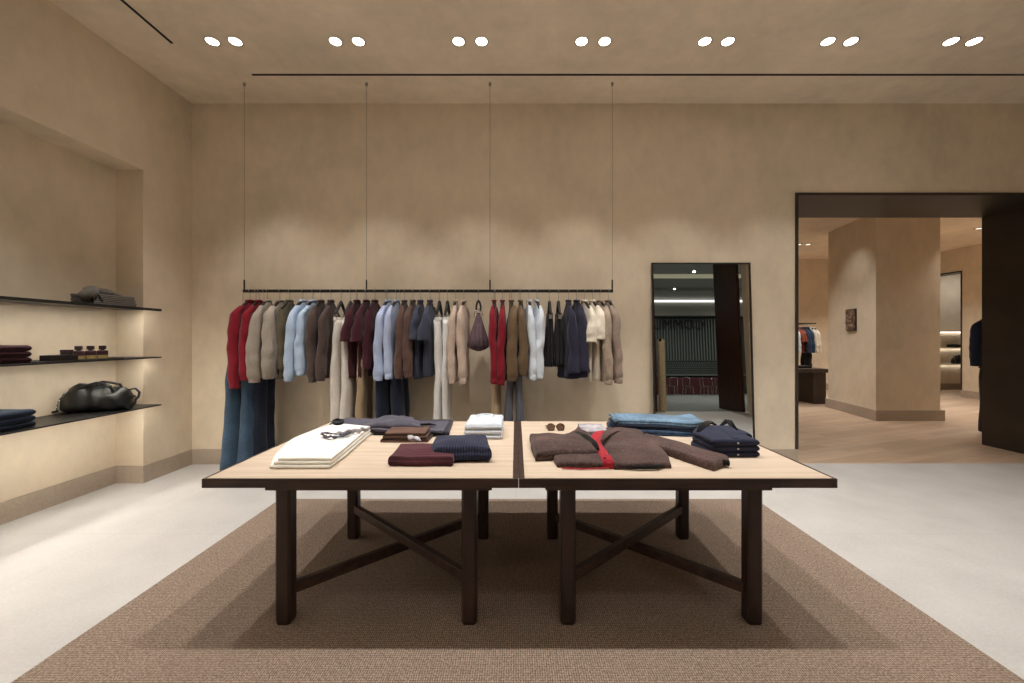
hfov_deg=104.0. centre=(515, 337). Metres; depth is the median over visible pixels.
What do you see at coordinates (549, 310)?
clothes hanger
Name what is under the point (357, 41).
recessed light
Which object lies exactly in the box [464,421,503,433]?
shirt
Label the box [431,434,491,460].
sweater
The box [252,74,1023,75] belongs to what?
ceiling slot
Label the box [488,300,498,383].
sweater
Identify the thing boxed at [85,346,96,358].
perfume bottle
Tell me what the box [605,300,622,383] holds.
cardigan
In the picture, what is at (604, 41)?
recessed light
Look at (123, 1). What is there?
ceiling slot
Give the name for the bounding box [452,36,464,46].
recessed light
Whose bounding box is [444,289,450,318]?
clothes hanger
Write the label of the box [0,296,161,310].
wall shelf
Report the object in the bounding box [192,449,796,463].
baseboard
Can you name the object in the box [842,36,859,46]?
recessed light
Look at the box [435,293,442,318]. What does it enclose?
clothes hanger
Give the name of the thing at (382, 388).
jeans
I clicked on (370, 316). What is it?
shirt
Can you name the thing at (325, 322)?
overshirt
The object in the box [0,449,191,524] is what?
baseboard
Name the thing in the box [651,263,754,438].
leaning mirror
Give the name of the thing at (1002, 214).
trim
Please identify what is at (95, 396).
duffel bag
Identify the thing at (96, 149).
wall
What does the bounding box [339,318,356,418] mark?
trousers
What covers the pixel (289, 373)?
shirt
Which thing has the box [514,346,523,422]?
trousers
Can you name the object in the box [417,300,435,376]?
shirt
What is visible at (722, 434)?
polo shirt
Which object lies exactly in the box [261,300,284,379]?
jacket
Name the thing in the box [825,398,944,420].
baseboard
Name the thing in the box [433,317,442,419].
trousers
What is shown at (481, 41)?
recessed light
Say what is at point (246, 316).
sweater
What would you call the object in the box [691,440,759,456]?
polo shirt
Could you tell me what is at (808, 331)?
shirt
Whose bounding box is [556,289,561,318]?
clothes hanger
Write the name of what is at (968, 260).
wall
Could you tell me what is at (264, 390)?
jeans
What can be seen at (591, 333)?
t-shirt
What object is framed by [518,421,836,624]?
display table
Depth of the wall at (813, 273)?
11.40 m
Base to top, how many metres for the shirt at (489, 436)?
0.036 m
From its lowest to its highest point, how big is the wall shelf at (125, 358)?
0.013 m
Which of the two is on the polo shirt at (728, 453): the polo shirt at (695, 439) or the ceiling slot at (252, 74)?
the polo shirt at (695, 439)
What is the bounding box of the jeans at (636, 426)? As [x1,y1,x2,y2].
[608,417,696,431]
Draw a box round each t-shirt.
[578,300,597,381]
[589,300,605,380]
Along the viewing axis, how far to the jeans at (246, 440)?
4.10 m
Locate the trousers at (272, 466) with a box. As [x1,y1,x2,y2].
[270,432,370,468]
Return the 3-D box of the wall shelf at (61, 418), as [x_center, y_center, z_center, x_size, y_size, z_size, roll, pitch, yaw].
[-3.825,0.677,1.577,0.470,0.013,4.953,0,0,0]
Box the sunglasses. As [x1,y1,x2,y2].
[545,423,564,430]
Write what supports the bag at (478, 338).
hanging from the hook
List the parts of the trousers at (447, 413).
leg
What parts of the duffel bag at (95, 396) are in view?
handle, handle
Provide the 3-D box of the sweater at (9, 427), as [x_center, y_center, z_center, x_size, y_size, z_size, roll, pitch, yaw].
[-3.833,0.646,2.838,0.389,0.047,0.397,0,0,0]
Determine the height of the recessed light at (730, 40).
0.006 m
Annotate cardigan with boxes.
[596,300,613,384]
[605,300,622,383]
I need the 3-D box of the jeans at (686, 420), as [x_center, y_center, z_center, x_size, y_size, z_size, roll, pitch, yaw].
[1.056,0.619,3.033,0.656,0.043,0.344,0,0,2]
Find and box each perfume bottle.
[73,346,84,359]
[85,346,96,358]
[97,345,107,357]
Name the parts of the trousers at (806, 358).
leg, leg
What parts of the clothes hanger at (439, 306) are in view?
arm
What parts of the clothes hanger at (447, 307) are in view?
arm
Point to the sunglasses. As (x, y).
(550, 427)
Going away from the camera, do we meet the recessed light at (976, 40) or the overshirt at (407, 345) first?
the recessed light at (976, 40)
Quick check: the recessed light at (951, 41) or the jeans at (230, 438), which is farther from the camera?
the jeans at (230, 438)
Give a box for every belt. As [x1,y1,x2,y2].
[88,294,103,301]
[320,426,370,438]
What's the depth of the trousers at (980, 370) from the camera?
6.10 m
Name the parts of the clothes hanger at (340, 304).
arm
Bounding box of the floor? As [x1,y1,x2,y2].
[0,390,1023,682]
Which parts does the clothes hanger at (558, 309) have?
arm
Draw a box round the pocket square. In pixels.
[408,435,420,441]
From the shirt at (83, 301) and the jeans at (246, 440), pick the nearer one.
the shirt at (83, 301)
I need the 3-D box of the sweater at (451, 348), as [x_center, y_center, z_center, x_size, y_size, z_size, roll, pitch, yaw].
[-0.656,0.030,4.292,0.112,0.882,0.535,0,0,2]
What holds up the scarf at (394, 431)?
on the scarf at (428, 433)
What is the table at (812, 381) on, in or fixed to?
on the floor
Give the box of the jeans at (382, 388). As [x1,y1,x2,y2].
[375,376,390,417]
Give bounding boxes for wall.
[0,0,191,502]
[192,104,1023,448]
[799,259,959,382]
[940,244,981,391]
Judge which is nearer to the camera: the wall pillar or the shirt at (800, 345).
the wall pillar
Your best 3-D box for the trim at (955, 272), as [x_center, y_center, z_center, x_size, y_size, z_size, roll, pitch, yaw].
[11.255,-0.193,10.675,0.330,2.975,1.450,0,0,0]
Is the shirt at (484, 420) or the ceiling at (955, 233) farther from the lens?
the ceiling at (955, 233)
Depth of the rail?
4.28 m
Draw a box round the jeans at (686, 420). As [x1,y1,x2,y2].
[609,413,702,426]
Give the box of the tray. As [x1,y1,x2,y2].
[25,358,123,362]
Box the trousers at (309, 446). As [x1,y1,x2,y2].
[278,424,368,460]
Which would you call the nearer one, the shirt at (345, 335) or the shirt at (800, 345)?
the shirt at (345, 335)
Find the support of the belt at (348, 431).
on the trousers at (309, 446)
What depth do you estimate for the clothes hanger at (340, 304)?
4.22 m
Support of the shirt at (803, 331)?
hanging from the clothes hanger
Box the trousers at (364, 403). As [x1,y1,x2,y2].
[355,349,372,418]
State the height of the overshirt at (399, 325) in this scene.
0.833 m
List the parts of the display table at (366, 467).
leg, leg, edge frame, leg, leg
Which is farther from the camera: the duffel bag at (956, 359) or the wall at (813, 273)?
the wall at (813, 273)
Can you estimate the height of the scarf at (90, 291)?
0.144 m
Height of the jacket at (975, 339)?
0.849 m
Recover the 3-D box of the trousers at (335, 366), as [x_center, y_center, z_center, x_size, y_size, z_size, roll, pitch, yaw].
[-1.878,0.366,4.293,0.136,1.170,0.434,0,0,0]
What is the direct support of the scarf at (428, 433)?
on the scarf at (429, 437)
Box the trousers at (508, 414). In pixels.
[504,346,513,420]
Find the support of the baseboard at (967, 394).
attached to the wall at (968, 260)
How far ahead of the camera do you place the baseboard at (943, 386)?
11.38 m
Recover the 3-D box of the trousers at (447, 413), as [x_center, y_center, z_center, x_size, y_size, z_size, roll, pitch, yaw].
[-0.738,0.416,4.295,0.102,1.270,0.330,0,0,0]
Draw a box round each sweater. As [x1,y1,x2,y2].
[0,345,31,351]
[0,351,31,357]
[0,357,31,363]
[0,409,35,419]
[0,415,35,425]
[0,421,35,431]
[226,300,253,388]
[238,300,262,380]
[388,443,453,465]
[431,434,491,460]
[446,300,458,383]
[456,300,469,384]
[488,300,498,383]
[496,300,506,385]
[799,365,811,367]
[946,344,959,346]
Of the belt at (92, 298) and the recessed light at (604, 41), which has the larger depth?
the recessed light at (604, 41)
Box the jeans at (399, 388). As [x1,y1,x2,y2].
[390,364,409,416]
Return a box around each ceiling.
[50,0,1023,103]
[799,218,981,258]
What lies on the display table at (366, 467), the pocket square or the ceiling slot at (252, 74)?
the pocket square
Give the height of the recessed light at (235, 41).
0.006 m
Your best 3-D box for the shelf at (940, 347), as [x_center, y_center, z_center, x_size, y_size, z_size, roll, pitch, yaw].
[12.600,0.278,11.210,1.800,0.036,0.379,0,0,0]
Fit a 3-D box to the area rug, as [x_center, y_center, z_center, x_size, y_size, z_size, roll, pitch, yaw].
[0.015,1.464,2.165,4.310,0.012,2.930,0,0,0]
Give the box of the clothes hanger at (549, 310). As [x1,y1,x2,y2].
[547,289,551,318]
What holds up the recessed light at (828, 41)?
in the ceiling at (277, 36)
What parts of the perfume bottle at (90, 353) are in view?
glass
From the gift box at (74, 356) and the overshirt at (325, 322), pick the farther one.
the overshirt at (325, 322)
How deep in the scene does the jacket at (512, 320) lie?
4.04 m
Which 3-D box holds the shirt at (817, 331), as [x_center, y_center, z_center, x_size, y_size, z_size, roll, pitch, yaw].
[8.003,0.048,10.750,0.106,0.691,0.522,0,0,2]
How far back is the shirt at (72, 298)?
3.63 m
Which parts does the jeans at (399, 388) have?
leg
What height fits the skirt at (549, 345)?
0.560 m
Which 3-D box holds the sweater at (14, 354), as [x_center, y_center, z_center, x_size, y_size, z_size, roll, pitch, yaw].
[-3.848,0.121,2.836,0.367,0.048,0.392,0,0,0]
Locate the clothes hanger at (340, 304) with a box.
[333,289,344,318]
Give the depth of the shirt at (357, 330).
4.09 m
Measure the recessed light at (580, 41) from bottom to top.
0.006 m
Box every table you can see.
[202,421,517,624]
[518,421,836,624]
[799,367,827,403]
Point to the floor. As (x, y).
(947, 539)
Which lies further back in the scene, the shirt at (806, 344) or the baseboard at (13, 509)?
the shirt at (806, 344)
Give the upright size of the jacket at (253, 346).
0.873 m
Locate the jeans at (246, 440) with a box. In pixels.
[236,380,254,462]
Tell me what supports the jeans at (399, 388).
hanging from the clothes hanger
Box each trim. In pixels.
[795,193,1023,453]
[940,271,961,389]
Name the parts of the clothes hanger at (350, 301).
arm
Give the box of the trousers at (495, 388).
[490,363,500,414]
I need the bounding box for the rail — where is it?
[243,82,613,292]
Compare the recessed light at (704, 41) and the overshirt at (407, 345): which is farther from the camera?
the overshirt at (407, 345)
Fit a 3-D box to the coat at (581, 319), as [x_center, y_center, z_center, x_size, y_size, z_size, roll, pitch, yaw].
[0.650,-0.001,4.295,0.212,0.817,0.544,0,0,-13]
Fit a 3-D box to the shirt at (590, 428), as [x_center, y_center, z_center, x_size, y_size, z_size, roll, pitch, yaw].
[0.571,0.674,2.980,0.188,0.023,0.263,0,0,0]
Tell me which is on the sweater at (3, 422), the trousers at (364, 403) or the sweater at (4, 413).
the sweater at (4, 413)
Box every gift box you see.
[39,354,77,360]
[60,350,73,354]
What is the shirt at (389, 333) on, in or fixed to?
hanging from the clothes hanger
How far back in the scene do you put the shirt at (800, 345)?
10.51 m
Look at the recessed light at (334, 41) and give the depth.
3.69 m
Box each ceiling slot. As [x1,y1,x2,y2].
[120,0,172,43]
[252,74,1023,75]
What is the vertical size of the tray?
0.008 m
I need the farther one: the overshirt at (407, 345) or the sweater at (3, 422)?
the overshirt at (407, 345)
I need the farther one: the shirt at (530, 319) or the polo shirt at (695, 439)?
the shirt at (530, 319)
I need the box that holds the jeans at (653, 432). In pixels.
[606,422,692,436]
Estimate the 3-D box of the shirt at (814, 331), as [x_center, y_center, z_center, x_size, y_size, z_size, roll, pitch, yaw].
[7.923,0.048,10.750,0.106,0.691,0.522,0,0,2]
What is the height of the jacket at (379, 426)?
0.110 m
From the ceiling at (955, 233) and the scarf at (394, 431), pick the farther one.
the ceiling at (955, 233)
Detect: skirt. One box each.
[543,313,554,366]
[554,313,564,366]
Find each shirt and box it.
[70,294,134,300]
[70,297,135,303]
[71,300,136,306]
[283,300,306,381]
[294,300,316,375]
[340,300,360,377]
[350,300,372,377]
[362,300,380,370]
[373,300,391,380]
[383,300,399,379]
[409,300,424,378]
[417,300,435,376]
[464,413,503,428]
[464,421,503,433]
[464,425,503,438]
[524,300,536,380]
[532,300,544,378]
[578,423,606,433]
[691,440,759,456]
[692,435,759,450]
[693,419,759,444]
[799,327,807,352]
[799,330,804,352]
[799,332,801,352]
[802,327,809,352]
[804,327,811,352]
[806,327,814,352]
[809,327,818,352]
[813,327,821,352]
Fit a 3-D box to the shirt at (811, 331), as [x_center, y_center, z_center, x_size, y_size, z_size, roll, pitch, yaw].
[7.833,0.048,10.750,0.106,0.691,0.522,0,0,2]
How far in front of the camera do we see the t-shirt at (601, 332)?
4.13 m
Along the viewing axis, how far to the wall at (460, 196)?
4.67 m
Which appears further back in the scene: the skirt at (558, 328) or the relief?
the relief
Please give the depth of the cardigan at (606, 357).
4.05 m
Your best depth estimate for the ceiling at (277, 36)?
3.74 m
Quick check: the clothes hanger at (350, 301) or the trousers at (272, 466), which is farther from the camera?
the clothes hanger at (350, 301)
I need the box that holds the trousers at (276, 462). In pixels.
[274,429,370,464]
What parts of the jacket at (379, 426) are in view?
panel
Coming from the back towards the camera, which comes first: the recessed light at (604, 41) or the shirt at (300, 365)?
the shirt at (300, 365)
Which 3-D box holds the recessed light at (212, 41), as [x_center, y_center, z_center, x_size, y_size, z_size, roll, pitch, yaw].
[-2.802,-2.733,3.690,0.124,0.006,0.124,0,0,0]
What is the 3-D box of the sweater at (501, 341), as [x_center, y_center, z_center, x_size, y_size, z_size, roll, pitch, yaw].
[-0.149,0.034,4.292,0.105,0.891,0.532,0,0,1]
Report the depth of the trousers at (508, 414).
4.13 m
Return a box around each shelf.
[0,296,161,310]
[0,357,161,366]
[0,404,161,435]
[940,347,959,348]
[940,363,959,364]
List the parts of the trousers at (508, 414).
leg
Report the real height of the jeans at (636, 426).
0.042 m
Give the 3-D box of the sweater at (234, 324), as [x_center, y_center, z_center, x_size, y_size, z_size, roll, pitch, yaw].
[-2.851,0.062,4.293,0.140,0.940,0.548,0,0,5]
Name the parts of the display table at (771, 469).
leg, leg, edge frame, leg, leg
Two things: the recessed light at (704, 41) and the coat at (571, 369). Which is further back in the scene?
the coat at (571, 369)
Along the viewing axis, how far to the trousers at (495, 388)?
4.14 m
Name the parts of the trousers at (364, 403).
leg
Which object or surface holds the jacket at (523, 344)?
hanging from the clothes hanger
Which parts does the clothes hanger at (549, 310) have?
arm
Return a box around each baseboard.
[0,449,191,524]
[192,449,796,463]
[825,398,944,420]
[826,383,959,389]
[961,390,979,398]
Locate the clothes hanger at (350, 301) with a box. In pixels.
[343,290,351,317]
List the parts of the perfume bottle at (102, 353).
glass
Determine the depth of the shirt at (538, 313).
4.05 m
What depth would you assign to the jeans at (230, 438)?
4.07 m
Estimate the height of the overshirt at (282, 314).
0.828 m
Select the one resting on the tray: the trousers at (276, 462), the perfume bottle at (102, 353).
the perfume bottle at (102, 353)
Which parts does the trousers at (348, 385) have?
leg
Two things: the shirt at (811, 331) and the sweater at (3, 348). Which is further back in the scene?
the shirt at (811, 331)
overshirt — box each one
[276,300,295,377]
[304,300,324,382]
[315,300,339,380]
[393,300,407,378]
[402,300,415,378]
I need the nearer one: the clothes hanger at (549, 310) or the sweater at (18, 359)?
the sweater at (18, 359)
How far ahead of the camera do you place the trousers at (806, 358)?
10.65 m
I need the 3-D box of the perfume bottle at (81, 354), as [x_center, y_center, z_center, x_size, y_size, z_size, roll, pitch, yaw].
[-3.680,0.124,3.365,0.073,0.114,0.073,0,0,0]
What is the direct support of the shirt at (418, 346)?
hanging from the clothes hanger
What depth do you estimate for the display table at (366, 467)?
2.10 m
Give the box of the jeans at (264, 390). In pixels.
[253,378,274,455]
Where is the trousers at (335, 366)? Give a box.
[330,317,342,420]
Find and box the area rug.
[11,499,1023,682]
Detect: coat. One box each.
[557,300,580,378]
[573,300,590,377]
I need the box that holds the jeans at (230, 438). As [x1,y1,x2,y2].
[219,364,240,470]
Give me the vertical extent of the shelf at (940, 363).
0.036 m
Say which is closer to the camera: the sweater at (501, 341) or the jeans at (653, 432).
the jeans at (653, 432)
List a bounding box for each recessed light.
[204,36,220,46]
[227,36,242,46]
[328,36,342,46]
[351,36,365,46]
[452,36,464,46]
[475,36,487,46]
[575,36,587,46]
[598,36,611,46]
[697,36,711,46]
[720,36,734,46]
[820,36,836,46]
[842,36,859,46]
[941,36,960,46]
[964,36,983,46]
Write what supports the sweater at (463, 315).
hanging from the clothes hanger
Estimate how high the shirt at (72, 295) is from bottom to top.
0.035 m
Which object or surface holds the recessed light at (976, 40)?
in the ceiling at (277, 36)
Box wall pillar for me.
[828,218,939,409]
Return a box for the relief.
[845,308,856,330]
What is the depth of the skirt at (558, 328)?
4.16 m
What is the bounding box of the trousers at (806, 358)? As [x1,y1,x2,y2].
[800,353,811,365]
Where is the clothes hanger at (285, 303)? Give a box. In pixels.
[280,289,294,308]
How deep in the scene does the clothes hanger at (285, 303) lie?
4.21 m
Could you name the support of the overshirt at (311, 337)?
hanging from the clothes hanger
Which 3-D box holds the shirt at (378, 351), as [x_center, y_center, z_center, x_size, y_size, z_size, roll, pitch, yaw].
[-1.381,0.012,4.293,0.128,0.846,0.538,0,0,6]
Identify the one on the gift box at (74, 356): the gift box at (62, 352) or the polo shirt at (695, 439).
the gift box at (62, 352)
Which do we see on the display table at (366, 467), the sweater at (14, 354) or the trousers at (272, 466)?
the trousers at (272, 466)
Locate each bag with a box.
[51,381,140,413]
[467,299,488,350]
[951,355,959,363]
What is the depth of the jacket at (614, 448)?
2.31 m
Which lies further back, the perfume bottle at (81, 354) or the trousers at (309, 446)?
the perfume bottle at (81, 354)
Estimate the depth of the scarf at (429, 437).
2.70 m
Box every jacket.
[245,300,283,382]
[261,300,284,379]
[329,415,452,434]
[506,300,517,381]
[517,300,528,375]
[529,426,729,470]
[969,319,981,367]
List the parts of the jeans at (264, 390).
leg, leg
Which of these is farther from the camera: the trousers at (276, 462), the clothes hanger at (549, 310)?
the clothes hanger at (549, 310)
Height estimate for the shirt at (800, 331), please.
0.689 m
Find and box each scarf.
[76,286,121,300]
[380,433,433,441]
[382,431,430,438]
[384,426,429,435]
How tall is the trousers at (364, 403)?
1.070 m
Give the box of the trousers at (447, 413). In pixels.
[441,317,452,418]
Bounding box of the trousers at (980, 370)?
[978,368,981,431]
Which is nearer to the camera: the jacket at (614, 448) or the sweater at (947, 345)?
the jacket at (614, 448)

